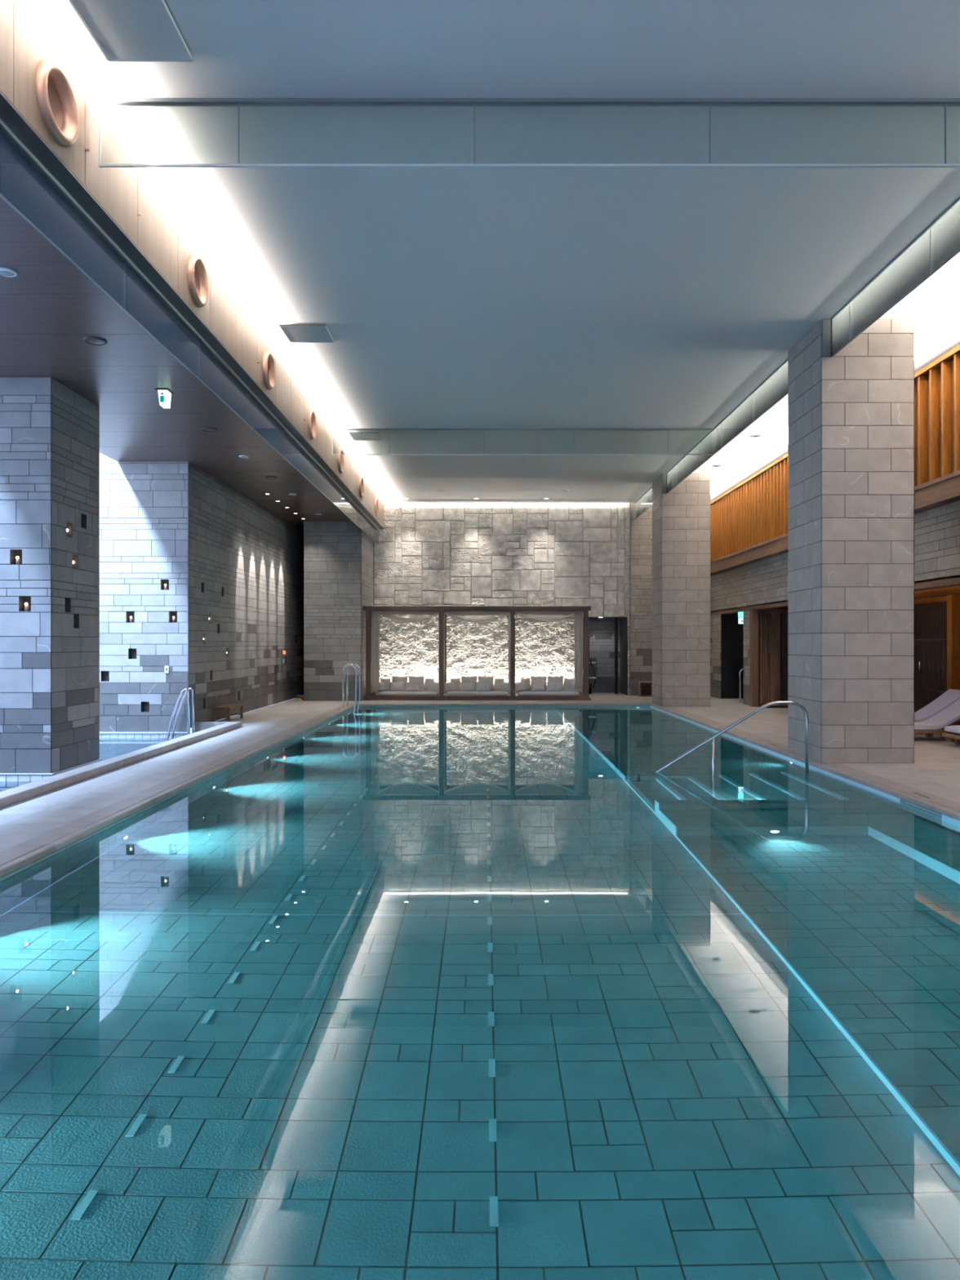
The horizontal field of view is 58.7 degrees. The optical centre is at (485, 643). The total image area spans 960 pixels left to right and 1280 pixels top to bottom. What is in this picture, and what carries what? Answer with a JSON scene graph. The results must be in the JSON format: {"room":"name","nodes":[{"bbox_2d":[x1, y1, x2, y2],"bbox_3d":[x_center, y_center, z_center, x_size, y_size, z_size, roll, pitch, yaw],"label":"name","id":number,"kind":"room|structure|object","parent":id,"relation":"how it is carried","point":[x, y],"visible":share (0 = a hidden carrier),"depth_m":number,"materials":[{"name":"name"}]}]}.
{"room":"spa","nodes":[
{"label":"spa","id":0,"kind":"room"},
{"bbox_2d":[0,377,102,781],"bbox_3d":[-6.050,-0.577,11.280,1.360,5.490,1.380,0,0,0],"label":"stone column","id":1,"kind":"structure","parent":0,"point":[50,433],"depth_m":10.63,"materials":[{"name":"stone"}]},
{"bbox_2d":[9,549,22,564],"bbox_3d":[-5.840,-1.082,10.685,0.150,0.190,0.130,0,0,0],"label":"wall niche","id":2,"kind":"object","parent":1,"relation":"attached to","point":[15,555],"visible":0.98,"depth_m":10.68,"materials":[{"name":"grey"}]},
{"bbox_2d":[15,555,22,564],"bbox_3d":[-5.840,-1.045,10.680,0.067,0.116,0.067,0,0,-11],"label":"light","id":3,"kind":"object","parent":2,"relation":"on","point":[18,558],"depth_m":10.66,"materials":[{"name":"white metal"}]},
{"bbox_2d":[18,595,31,611],"bbox_3d":[-5.730,-0.502,10.685,0.150,0.190,0.130,0,0,0],"label":"wall niche","id":4,"kind":"object","parent":1,"relation":"attached to","point":[24,602],"visible":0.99,"depth_m":10.68,"materials":[{"name":"grey"}]},
{"bbox_2d":[64,597,71,613],"bbox_3d":[-5.465,-0.502,11.040,0.130,0.190,0.150,0,0,0],"label":"wall niche","id":5,"kind":"object","parent":1,"relation":"attached to","point":[68,602],"visible":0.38,"depth_m":11.12,"materials":[{"name":"grey"}]},
{"bbox_2d":[66,522,71,537],"bbox_3d":[-5.465,-1.482,11.080,0.130,0.190,0.150,0,0,0],"label":"wall niche","id":6,"kind":"object","parent":1,"relation":"attached to","point":[68,524],"visible":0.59,"depth_m":11.15,"materials":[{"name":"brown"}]},
{"bbox_2d":[71,554,78,569],"bbox_3d":[-5.465,-1.082,11.240,0.130,0.190,0.150,0,0,0],"label":"wall niche","id":7,"kind":"object","parent":1,"relation":"attached to","point":[75,557],"visible":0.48,"depth_m":11.32,"materials":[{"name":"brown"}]},
{"bbox_2d":[73,613,79,628],"bbox_3d":[-5.465,-0.302,11.270,0.130,0.190,0.150,0,0,0],"label":"wall niche","id":8,"kind":"object","parent":1,"relation":"attached to","point":[76,616],"visible":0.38,"depth_m":11.34,"materials":[{"name":"grey"}]},
{"bbox_2d":[81,513,86,528],"bbox_3d":[-5.465,-1.652,11.480,0.130,0.190,0.150,0,0,0],"label":"wall niche","id":9,"kind":"object","parent":1,"relation":"attached to","point":[83,516],"visible":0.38,"depth_m":11.56,"materials":[{"name":"grey"}]},
{"bbox_2d":[0,721,241,810],"bbox_3d":[-6.725,1.814,6.850,4.450,0.716,18.500,0,0,0],"label":"ledge","id":10,"kind":"structure","parent":0,"point":[202,730],"depth_m":10.45,"materials":[{"name":"stone"}]},
{"bbox_2d":[0,737,175,791],"bbox_3d":[-6.860,1.708,6.580,4.160,0.001,17.940,0,0,0],"label":"pool water","id":11,"kind":"object","parent":10,"relation":"in","point":[109,748],"visible":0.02,"depth_m":14.21,"materials":[{"name":"liquid"}]},
{"bbox_2d":[165,688,190,739],"bbox_3d":[-5.505,1.444,15.220,0.477,1.309,0.048,0,0,0],"label":"grab rail","id":12,"kind":"object","parent":10,"relation":"attached to","point":[183,691],"visible":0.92,"depth_m":15.20,"materials":[{"name":"silver metal"}]},
{"bbox_2d":[170,687,194,738],"bbox_3d":[-5.505,1.444,15.450,0.477,1.309,0.048,0,0,0],"label":"grab rail","id":13,"kind":"object","parent":10,"relation":"attached to","point":[191,689],"visible":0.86,"depth_m":15.43,"materials":[{"name":"silver metal"}]},
{"bbox_2d":[98,453,303,737],"bbox_3d":[-6.755,-1.621,21.560,4.390,7.578,12.080,0,0,0],"label":"wall","id":14,"kind":"structure","parent":0,"point":[176,522],"depth_m":15.80,"materials":[{"name":"grey stone"}]},
{"bbox_2d":[101,671,109,681],"bbox_3d":[-6.930,0.588,15.615,0.150,0.190,0.130,0,0,0],"label":"wall niche","id":15,"kind":"object","parent":14,"relation":"attached to","point":[104,674],"visible":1,"depth_m":15.68,"materials":[{"name":"grey"}]},
{"bbox_2d":[126,611,134,622],"bbox_3d":[-6.470,-0.492,15.615,0.150,0.190,0.130,0,0,0],"label":"wall niche","id":16,"kind":"object","parent":14,"relation":"attached to","point":[130,615],"visible":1,"depth_m":15.64,"materials":[{"name":"grey"}]},
{"bbox_2d":[128,648,137,658],"bbox_3d":[-6.430,0.178,15.615,0.150,0.190,0.130,0,0,0],"label":"wall niche","id":17,"kind":"object","parent":14,"relation":"attached to","point":[131,651],"visible":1,"depth_m":15.68,"materials":[{"name":"grey"}]},
{"bbox_2d":[141,702,149,711],"bbox_3d":[-6.200,1.148,15.615,0.150,0.190,0.130,0,0,0],"label":"wall niche","id":18,"kind":"object","parent":14,"relation":"attached to","point":[144,705],"visible":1,"depth_m":15.68,"materials":[{"name":"grey"}]},
{"bbox_2d":[160,579,168,589],"bbox_3d":[-5.840,-1.082,15.615,0.150,0.190,0.130,0,0,0],"label":"wall niche","id":19,"kind":"object","parent":14,"relation":"attached to","point":[164,583],"visible":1,"depth_m":15.65,"materials":[{"name":"grey"}]},
{"bbox_2d":[168,611,177,622],"bbox_3d":[-5.690,-0.492,15.615,0.150,0.190,0.130,0,0,0],"label":"wall niche","id":20,"kind":"object","parent":14,"relation":"attached to","point":[172,615],"visible":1,"depth_m":15.63,"materials":[{"name":"grey"}]},
{"bbox_2d":[280,648,285,665],"bbox_3d":[-5.355,0.348,22.670,0.110,0.440,0.240,0,0,0],"label":"fire alarm","id":21,"kind":"object","parent":14,"relation":"attached to","point":[282,651],"visible":1,"depth_m":22.59,"materials":[{"name":"grey"}]},
{"bbox_2d":[303,521,373,701],"bbox_3d":[-4.440,-1.331,25.450,2.140,5.758,4.500,0,0,0],"label":"column","id":22,"kind":"structure","parent":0,"point":[339,556],"depth_m":23.20,"materials":[{"name":"grey stone"}]},
{"bbox_2d":[0,0,384,528],"bbox_3d":[-3.200,-3.766,11.190,0.320,0.888,29.020,0,0,0],"label":"wall","id":23,"kind":"structure","parent":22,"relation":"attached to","point":[113,197],"depth_m":7.53,"materials":[{"name":"paint"}]},
{"bbox_2d":[35,59,79,146],"bbox_3d":[-3.087,-3.817,6.030,0.210,0.520,0.520,0,0,0],"label":"air vent","id":24,"kind":"object","parent":23,"relation":"attached to","point":[57,103],"visible":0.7,"depth_m":6.08,"materials":[{"name":"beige metal"}]},
{"bbox_2d":[187,253,208,307],"bbox_3d":[-3.087,-3.817,8.970,0.210,0.520,0.520,0,0,0],"label":"air vent","id":25,"kind":"object","parent":23,"relation":"attached to","point":[197,279],"visible":0.75,"depth_m":9.02,"materials":[{"name":"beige metal"}]},
{"bbox_2d":[262,351,275,390],"bbox_3d":[-3.087,-3.817,11.910,0.210,0.520,0.520,0,0,0],"label":"air vent","id":26,"kind":"object","parent":23,"relation":"attached to","point":[268,366],"visible":0.65,"depth_m":11.92,"materials":[{"name":"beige metal"}]},
{"bbox_2d":[307,408,316,439],"bbox_3d":[-3.087,-3.817,14.850,0.210,0.520,0.520,0,0,0],"label":"air vent","id":27,"kind":"object","parent":23,"relation":"attached to","point":[312,424],"visible":0.65,"depth_m":14.81,"materials":[{"name":"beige metal"}]},
{"bbox_2d":[337,448,343,473],"bbox_3d":[-3.087,-3.817,17.790,0.210,0.520,0.520,0,0,0],"label":"air vent","id":28,"kind":"object","parent":23,"relation":"attached to","point":[340,458],"visible":0.64,"depth_m":17.69,"materials":[{"name":"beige metal"}]},
{"bbox_2d":[358,475,364,497],"bbox_3d":[-3.087,-3.817,20.730,0.210,0.520,0.520,0,0,0],"label":"air vent","id":29,"kind":"object","parent":23,"relation":"attached to","point":[361,485],"visible":0.63,"depth_m":20.58,"materials":[{"name":"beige metal"}]},
{"bbox_2d":[374,497,378,515],"bbox_3d":[-3.087,-3.817,23.670,0.210,0.520,0.520,0,0,0],"label":"air vent","id":30,"kind":"object","parent":23,"relation":"attached to","point":[376,501],"visible":0.59,"depth_m":23.50,"materials":[{"name":"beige metal"}]},
{"bbox_2d":[0,0,959,532],"bbox_3d":[-0.900,-4.366,12.600,16.200,2.088,30.000,0,0,0],"label":"ceiling","id":31,"kind":"structure","parent":0,"point":[446,297],"depth_m":8.59,"materials":[{"name":"grey paint"}]},
{"bbox_2d":[0,266,17,277],"bbox_3d":[-4.270,-3.311,7.610,0.170,0.022,0.170,0,0,0],"label":"ceiling speaker","id":32,"kind":"object","parent":31,"relation":"attached to","point":[6,272],"visible":1,"depth_m":7.59,"materials":[{"name":"white plastic"}]},
{"bbox_2d":[83,336,106,345],"bbox_3d":[-4.270,-3.311,9.340,0.240,0.022,0.240,0,0,0],"label":"ceiling speaker","id":33,"kind":"object","parent":31,"relation":"attached to","point":[93,340],"visible":1,"depth_m":9.31,"materials":[{"name":"grey"}]},
{"bbox_2d":[67,0,192,62],"bbox_3d":[-2.400,-4.190,5.806,0.610,0.040,0.612,0,0,0],"label":"ceiling access panel","id":34,"kind":"object","parent":31,"relation":"attached to","point":[122,30],"visible":1,"depth_m":5.80,"materials":[{"name":"grey paint"}]},
{"bbox_2d":[155,388,173,408],"bbox_3d":[-4.215,-3.217,11.200,0.170,0.210,0.200,0,0,0],"label":"exit sign","id":35,"kind":"object","parent":31,"relation":"hanging from","point":[164,394],"visible":1,"depth_m":11.12,"materials":[{"name":"white plastic"}]},
{"bbox_2d":[200,426,217,431],"bbox_3d":[-4.270,-3.311,13.200,0.240,0.022,0.240,0,0,0],"label":"ceiling speaker","id":36,"kind":"object","parent":31,"relation":"attached to","point":[205,428],"visible":1,"depth_m":13.16,"materials":[{"name":"grey"}]},
{"bbox_2d":[279,324,333,342],"bbox_3d":[-2.400,-4.190,11.506,0.610,0.040,0.612,0,0,0],"label":"ceiling access panel","id":37,"kind":"object","parent":31,"relation":"attached to","point":[295,333],"visible":1,"depth_m":11.47,"materials":[{"name":"grey paint"}]},
{"bbox_2d":[348,431,382,440],"bbox_3d":[-2.400,-4.190,17.206,0.610,0.040,0.612,0,0,0],"label":"ceiling access panel","id":38,"kind":"object","parent":31,"relation":"attached to","point":[356,436],"visible":1,"depth_m":17.16,"materials":[{"name":"grey paint"}]},
{"bbox_2d":[332,428,712,455],"bbox_3d":[0.724,-3.954,16.700,7.432,0.513,0.060,0,0,0],"label":"screen","id":39,"kind":"object","parent":31,"relation":"hanging from","point":[334,429],"visible":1,"depth_m":16.69,"materials":[{"name":"clear glass"}]},
{"bbox_2d":[98,97,959,167],"bbox_3d":[0.724,-3.954,6.610,7.432,0.513,0.060,0,0,0],"label":"ceiling beam","id":40,"kind":"structure","parent":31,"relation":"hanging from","point":[238,102],"depth_m":6.60,"materials":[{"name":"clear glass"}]},
{"bbox_2d":[635,487,652,519],"bbox_3d":[4.485,-3.962,23.915,0.040,0.496,3.170,0,0,0],"label":"screen","id":41,"kind":"object","parent":31,"relation":"hanging from","point":[644,503],"visible":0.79,"depth_m":24.07,"materials":[{"name":"clear glass"}]},
{"bbox_2d":[666,359,788,493],"bbox_3d":[4.435,-3.962,16.685,0.140,0.496,8.750,0,0,0],"label":"screen","id":42,"kind":"object","parent":31,"relation":"hanging from","point":[774,388],"visible":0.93,"depth_m":15.29,"materials":[{"name":"clear glass"}]},
{"bbox_2d":[830,196,959,356],"bbox_3d":[4.435,-3.962,4.375,0.140,0.496,13.350,0,0,0],"label":"ceiling beam","id":43,"kind":"structure","parent":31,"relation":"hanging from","point":[940,242],"depth_m":9.22,"materials":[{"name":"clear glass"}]},
{"bbox_2d":[0,693,959,852],"bbox_3d":[1.895,1.550,12.600,14.610,0.004,30.000,0,0,0],"label":"floor","id":44,"kind":"structure","parent":0,"point":[935,768],"depth_m":11.19,"materials":[{"name":"stone"}]},
{"bbox_2d":[212,703,244,721],"bbox_3d":[-5.205,1.398,17.290,0.350,0.300,0.980,0,0,0],"label":"slatted bench","id":45,"kind":"object","parent":44,"relation":"on","point":[228,707],"visible":0.95,"depth_m":16.85,"materials":[{"name":"brown wood"}]},
{"bbox_2d":[363,606,591,700],"bbox_3d":[-0.230,0.256,24.355,6.260,2.585,1.810,0,0,0],"label":"window frame","id":46,"kind":"structure","parent":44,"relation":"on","point":[384,610],"depth_m":23.49,"materials":[{"name":"brown wood"}]},
{"bbox_2d":[371,611,379,692],"bbox_3d":[-3.048,0.223,23.667,0.245,2.250,0.065,0,0,0],"label":"curtain","id":47,"kind":"object","parent":46,"relation":"hanging from","point":[375,615],"visible":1,"depth_m":23.66,"materials":[{"name":"fabric"}]},
{"bbox_2d":[374,690,438,695],"bbox_3d":[-2.220,1.391,24.275,1.720,0.095,0.950,0,0,0],"label":"mattress","id":48,"kind":"object","parent":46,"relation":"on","point":[384,692],"visible":0.73,"depth_m":23.80,"materials":[{"name":"white fabric"}]},
{"bbox_2d":[380,678,391,690],"bbox_3d":[-2.838,1.165,24.369,0.172,0.356,0.362,0,0,45],"label":"cushion","id":49,"kind":"object","parent":48,"relation":"on","point":[386,682],"visible":0.77,"depth_m":24.32,"materials":[{"name":"beige fabric"}]},
{"bbox_2d":[390,681,404,691],"bbox_3d":[-2.486,1.209,24.199,0.421,0.268,0.181,0,0,-8],"label":"cushion","id":50,"kind":"object","parent":48,"relation":"on","point":[395,686],"visible":1,"depth_m":24.14,"materials":[{"name":"white fabric"}]},
{"bbox_2d":[391,675,407,690],"bbox_3d":[-2.460,1.135,24.474,0.462,0.417,0.182,0,0,3],"label":"cushion","id":51,"kind":"object","parent":48,"relation":"on","point":[395,679],"visible":0.56,"depth_m":24.43,"materials":[{"name":"beige fabric"}]},
{"bbox_2d":[405,682,420,691],"bbox_3d":[-2.045,1.212,24.126,0.422,0.263,0.185,0,0,7],"label":"patterned cushion","id":52,"kind":"object","parent":48,"relation":"on","point":[411,686],"visible":1,"depth_m":24.07,"materials":[{"name":"fabric"}]},
{"bbox_2d":[408,675,424,690],"bbox_3d":[-1.980,1.135,24.474,0.462,0.417,0.182,0,0,3],"label":"cushion","id":53,"kind":"object","parent":48,"relation":"on","point":[411,679],"visible":0.58,"depth_m":24.43,"materials":[{"name":"beige fabric"}]},
{"bbox_2d":[424,678,434,690],"bbox_3d":[-1.601,1.165,24.370,0.364,0.356,0.177,0,0,36],"label":"cushion","id":54,"kind":"object","parent":48,"relation":"on","point":[427,680],"visible":0.71,"depth_m":24.32,"materials":[{"name":"beige fabric"}]},
{"bbox_2d":[428,681,438,692],"bbox_3d":[-1.428,1.211,24.035,0.403,0.301,0.211,0,0,27],"label":"cushion","id":55,"kind":"object","parent":48,"relation":"on","point":[433,686],"visible":0.82,"depth_m":23.96,"materials":[{"name":"white fabric"}]},
{"bbox_2d":[378,612,439,622],"bbox_3d":[-2.110,-0.748,23.648,1.689,0.309,0.045,0,0,0],"label":"swag valance","id":56,"kind":"object","parent":46,"relation":"hanging from","point":[381,614],"visible":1,"depth_m":23.64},
{"bbox_2d":[438,611,439,694],"bbox_3d":[-1.271,0.248,23.677,0.063,2.300,0.035,0,0,0],"label":"curtain","id":57,"kind":"object","parent":46,"relation":"hanging from","point":[438,611],"visible":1,"depth_m":23.66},
{"bbox_2d":[444,611,444,694],"bbox_3d":[-1.151,0.248,23.677,0.063,2.300,0.035,0,0,0],"label":"curtain","id":58,"kind":"object","parent":46,"relation":"hanging from","point":[444,611],"visible":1,"depth_m":23.67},
{"bbox_2d":[446,690,507,695],"bbox_3d":[-0.225,1.391,24.275,1.720,0.095,0.950,0,0,0],"label":"mattress","id":59,"kind":"object","parent":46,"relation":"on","point":[454,692],"visible":0.8,"depth_m":23.80,"materials":[{"name":"white fabric"}]},
{"bbox_2d":[444,681,456,692],"bbox_3d":[-1.017,1.211,24.035,0.405,0.301,0.210,0,0,-25],"label":"cushion","id":60,"kind":"object","parent":59,"relation":"on","point":[449,686],"visible":0.84,"depth_m":23.96,"materials":[{"name":"white fabric"}]},
{"bbox_2d":[450,678,461,690],"bbox_3d":[-0.843,1.165,24.369,0.172,0.356,0.362,0,0,45],"label":"cushion","id":61,"kind":"object","parent":59,"relation":"on","point":[457,682],"visible":0.73,"depth_m":24.32,"materials":[{"name":"beige fabric"}]},
{"bbox_2d":[460,681,475,691],"bbox_3d":[-0.491,1.209,24.199,0.421,0.268,0.181,0,0,-8],"label":"cushion","id":62,"kind":"object","parent":59,"relation":"on","point":[465,686],"visible":1,"depth_m":24.14,"materials":[{"name":"white fabric"}]},
{"bbox_2d":[461,675,476,690],"bbox_3d":[-0.465,1.135,24.474,0.462,0.417,0.182,0,0,3],"label":"cushion","id":63,"kind":"object","parent":59,"relation":"on","point":[465,679],"visible":0.54,"depth_m":24.43,"materials":[{"name":"beige fabric"}]},
{"bbox_2d":[475,682,490,691],"bbox_3d":[-0.050,1.212,24.126,0.422,0.263,0.185,0,0,7],"label":"patterned cushion","id":64,"kind":"object","parent":59,"relation":"on","point":[481,686],"visible":1,"depth_m":24.07,"materials":[{"name":"fabric"}]},
{"bbox_2d":[477,675,493,690],"bbox_3d":[0.015,1.135,24.474,0.462,0.417,0.182,0,0,3],"label":"cushion","id":65,"kind":"object","parent":59,"relation":"on","point":[481,679],"visible":0.54,"depth_m":24.43,"materials":[{"name":"beige fabric"}]},
{"bbox_2d":[493,678,504,690],"bbox_3d":[0.394,1.165,24.370,0.364,0.356,0.177,0,0,36],"label":"cushion","id":66,"kind":"object","parent":59,"relation":"on","point":[497,682],"visible":0.7,"depth_m":24.32,"materials":[{"name":"beige fabric"}]},
{"bbox_2d":[498,681,508,692],"bbox_3d":[0.567,1.211,24.035,0.403,0.301,0.211,0,0,27],"label":"cushion","id":67,"kind":"object","parent":59,"relation":"on","point":[504,686],"visible":0.76,"depth_m":23.97,"materials":[{"name":"white fabric"}]},
{"bbox_2d":[444,612,511,622],"bbox_3d":[-0.225,-0.748,23.648,1.858,0.309,0.045,0,0,0],"label":"swag valance","id":68,"kind":"object","parent":46,"relation":"hanging from","point":[445,613],"visible":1,"depth_m":23.64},
{"bbox_2d":[508,611,511,694],"bbox_3d":[0.677,0.248,23.677,0.086,2.300,0.035,0,0,0],"label":"curtain","id":69,"kind":"object","parent":46,"relation":"hanging from","point":[509,615],"visible":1,"depth_m":23.67,"materials":[{"name":"fabric"}]},
{"bbox_2d":[515,612,574,622],"bbox_3d":[1.650,-0.748,23.648,1.669,0.309,0.045,0,0,0],"label":"swag valance","id":70,"kind":"object","parent":46,"relation":"hanging from","point":[524,617],"visible":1,"depth_m":23.63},
{"bbox_2d":[516,690,579,695],"bbox_3d":[1.770,1.391,24.275,1.720,0.095,0.950,0,0,0],"label":"mattress","id":71,"kind":"object","parent":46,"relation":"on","point":[525,692],"visible":0.8,"depth_m":23.80,"materials":[{"name":"white fabric"}]},
{"bbox_2d":[515,681,526,692],"bbox_3d":[0.978,1.211,24.035,0.405,0.301,0.210,0,0,-25],"label":"cushion","id":72,"kind":"object","parent":71,"relation":"on","point":[519,686],"visible":0.84,"depth_m":23.95,"materials":[{"name":"white fabric"}]},
{"bbox_2d":[520,678,530,690],"bbox_3d":[1.152,1.165,24.369,0.172,0.356,0.362,0,0,45],"label":"cushion","id":73,"kind":"object","parent":71,"relation":"on","point":[526,681],"visible":0.7,"depth_m":24.33,"materials":[{"name":"beige fabric"}]},
{"bbox_2d":[530,681,546,691],"bbox_3d":[1.504,1.209,24.199,0.421,0.268,0.181,0,0,-8],"label":"cushion","id":74,"kind":"object","parent":71,"relation":"on","point":[535,686],"visible":1,"depth_m":24.14,"materials":[{"name":"white fabric"}]},
{"bbox_2d":[530,675,546,690],"bbox_3d":[1.530,1.135,24.474,0.462,0.417,0.182,0,0,3],"label":"cushion","id":75,"kind":"object","parent":71,"relation":"on","point":[535,679],"visible":0.56,"depth_m":24.43,"materials":[{"name":"beige fabric"}]},
{"bbox_2d":[546,682,561,691],"bbox_3d":[1.945,1.212,24.126,0.422,0.263,0.185,0,0,7],"label":"patterned cushion","id":76,"kind":"object","parent":71,"relation":"on","point":[551,686],"visible":1,"depth_m":24.07,"materials":[{"name":"fabric"}]},
{"bbox_2d":[546,675,563,690],"bbox_3d":[2.010,1.135,24.474,0.462,0.417,0.182,0,0,3],"label":"cushion","id":77,"kind":"object","parent":71,"relation":"on","point":[550,679],"visible":0.49,"depth_m":24.43,"materials":[{"name":"beige fabric"}]},
{"bbox_2d":[563,678,574,690],"bbox_3d":[2.389,1.165,24.370,0.364,0.356,0.177,0,0,36],"label":"cushion","id":78,"kind":"object","parent":71,"relation":"on","point":[566,682],"visible":0.81,"depth_m":24.32,"materials":[{"name":"beige fabric"}]},
{"bbox_2d":[569,681,583,692],"bbox_3d":[2.562,1.211,24.035,0.403,0.301,0.211,0,0,27],"label":"cushion","id":79,"kind":"object","parent":71,"relation":"on","point":[572,683],"visible":0.56,"depth_m":23.99,"materials":[{"name":"white fabric"}]},
{"bbox_2d":[573,611,582,688],"bbox_3d":[2.587,0.173,23.668,0.254,2.150,0.065,0,0,0],"label":"curtain","id":80,"kind":"object","parent":46,"relation":"hanging from","point":[578,615],"visible":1,"depth_m":23.65,"materials":[{"name":"fabric"}]},
{"bbox_2d":[588,635,595,693],"bbox_3d":[3.204,0.638,26.061,0.368,1.820,0.170,0,0,14],"label":"shower column","id":81,"kind":"structure","parent":44,"relation":"on","point":[590,662],"depth_m":26.02,"materials":[{"name":"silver metal"}]},
{"bbox_2d":[637,681,652,697],"bbox_3d":[4.750,1.333,25.200,0.440,0.430,0.400,0,0,0],"label":"storage box","id":82,"kind":"object","parent":44,"relation":"on","point":[644,688],"visible":0.77,"depth_m":25.33,"materials":[{"name":"brown wood"}]},
{"bbox_2d":[749,608,758,706],"bbox_3d":[6.650,0.348,21.110,0.140,2.400,0.260,0,0,0],"label":"wooden post","id":83,"kind":"object","parent":44,"relation":"on","point":[753,614],"visible":0.93,"depth_m":20.98,"materials":[{"name":"brown wood"}]},
{"bbox_2d":[758,608,788,707],"bbox_3d":[7.735,0.338,20.840,2.030,2.420,0.480,0,0,0],"label":"wall","id":84,"kind":"structure","parent":44,"relation":"on","point":[773,633],"depth_m":20.95,"materials":[{"name":"brown wood"}]},
{"bbox_2d":[914,698,959,741],"bbox_3d":[7.081,1.179,13.880,1.862,0.738,0.660,0,0,0],"label":"sun lounger","id":85,"kind":"object","parent":44,"relation":"on","point":[950,715],"visible":0.41,"depth_m":13.67,"materials":[{"name":"white"}]},
{"bbox_2d":[914,722,937,725],"bbox_3d":[6.950,1.288,13.807,0.500,0.030,0.475,0,0,0],"label":"folded towel","id":86,"kind":"object","parent":85,"relation":"on","point":[915,723],"visible":0.5,"depth_m":13.67,"materials":[{"name":"white fabric"}]},
{"bbox_2d":[914,688,959,733],"bbox_3d":[7.457,1.179,15.080,1.813,0.738,0.660,0,0,0],"label":"sun lounger","id":87,"kind":"object","parent":44,"relation":"on","point":[950,696],"visible":0.26,"depth_m":15.02,"materials":[{"name":"white"}]},
{"bbox_2d":[940,724,959,744],"bbox_3d":[7.853,1.179,12.830,1.666,0.738,0.660,0,0,0],"label":"sun lounger","id":88,"kind":"object","parent":44,"relation":"on","point":[955,729],"visible":1,"depth_m":12.96,"materials":[{"name":"white"}]},
{"bbox_2d":[946,595,959,725],"bbox_3d":[8.720,0.318,15.885,0.160,2.460,0.170,0,0,0],"label":"wooden post","id":89,"kind":"object","parent":44,"relation":"on","point":[953,601],"visible":0.67,"depth_m":15.80,"materials":[{"name":"orange wood"}]},
{"bbox_2d":[0,705,959,881],"bbox_3d":[0.508,2.014,11.325,7.644,0.836,21.558,0,0,0],"label":"floor","id":90,"kind":"structure","parent":0,"point":[25,867],"depth_m":10.37,"materials":[{"name":"stone"}]},
{"bbox_2d":[0,706,959,1279],"bbox_3d":[0.485,1.626,11.325,7.790,0.001,21.750,0,0,0],"label":"pool water","id":91,"kind":"object","parent":90,"relation":"in","point":[380,993],"visible":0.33,"depth_m":3.73,"materials":[{"name":"liquid"}]},
{"bbox_2d":[653,701,808,772],"bbox_3d":[3.020,1.525,10.850,2.182,1.602,0.042,0,0,0],"label":"pool handrail","id":92,"kind":"object","parent":90,"relation":"on","point":[806,720],"visible":0.81,"depth_m":10.84,"materials":[{"name":"silver metal"}]},
{"bbox_2d":[0,702,959,877],"bbox_3d":[0.495,1.648,11.325,8.210,0.200,22.110,0,0,0],"label":"pool edge","id":93,"kind":"structure","parent":0,"point":[11,859],"depth_m":9.48,"materials":[{"name":"stone"}]},
{"bbox_2d":[342,663,359,711],"bbox_3d":[-3.260,1.422,20.800,0.340,1.888,0.640,0,0,0],"label":"pool ladder","id":94,"kind":"object","parent":93,"relation":"attached to","point":[348,664],"visible":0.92,"depth_m":20.49,"materials":[{"name":"silver metal"}]},
{"bbox_2d":[373,503,652,695],"bbox_3d":[1.700,-1.331,25.725,10.600,5.758,0.350,0,0,0],"label":"wall","id":95,"kind":"structure","parent":0,"point":[599,557],"depth_m":25.67,"materials":[{"name":"stone"}]},
{"bbox_2d":[0,118,378,545],"bbox_3d":[-3.200,-3.204,11.650,0.030,0.497,27.900,0,0,0],"label":"beam","id":96,"kind":"structure","parent":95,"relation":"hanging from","point":[27,186],"depth_m":7.75,"materials":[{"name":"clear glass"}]},
{"bbox_2d":[582,617,627,695],"bbox_3d":[3.675,0.323,26.404,2.250,2.450,1.408,0,0,0],"label":"wall","id":97,"kind":"structure","parent":0,"point":[608,648],"depth_m":27.10,"materials":[{"name":"grey stone"}]},
{"bbox_2d":[652,473,710,706],"bbox_3d":[4.960,-1.331,21.695,1.200,5.758,1.230,0,0,0],"label":"stone column","id":98,"kind":"structure","parent":0,"point":[681,517],"depth_m":21.08,"materials":[{"name":"stone"}]},
{"bbox_2d":[710,500,959,705],"bbox_3d":[7.910,-1.331,12.400,2.580,5.758,29.600,0,0,0],"label":"wall","id":99,"kind":"structure","parent":0,"point":[762,584],"depth_m":20.51,"materials":[{"name":"beige stone"}]},
{"bbox_2d":[737,612,743,623],"bbox_3d":[6.780,-0.687,22.587,0.160,0.310,0.087,0,0,0],"label":"exit sign","id":100,"kind":"object","parent":99,"relation":"hanging from","point":[740,620],"visible":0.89,"depth_m":22.56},
{"bbox_2d":[710,344,959,575],"bbox_3d":[6.555,-3.032,11.600,0.290,2.040,28.000,0,0,0],"label":"slatted screen","id":101,"kind":"object","parent":99,"relation":"attached to","point":[748,522],"visible":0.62,"depth_m":18.39,"materials":[{"name":"orange wood"}]},
{"bbox_2d":[914,600,946,712],"bbox_3d":[8.724,0.368,16.965,0.152,2.360,1.970,0,0,0],"label":"door","id":102,"kind":"structure","parent":99,"relation":"in","point":[930,618],"depth_m":16.75,"materials":[{"name":"brown wood"}]},
{"bbox_2d":[787,319,914,763],"bbox_3d":[4.960,-1.331,11.675,1.200,5.758,1.230,0,0,0],"label":"stone column","id":103,"kind":"structure","parent":0,"point":[851,412],"depth_m":11.06,"materials":[{"name":"stone"}]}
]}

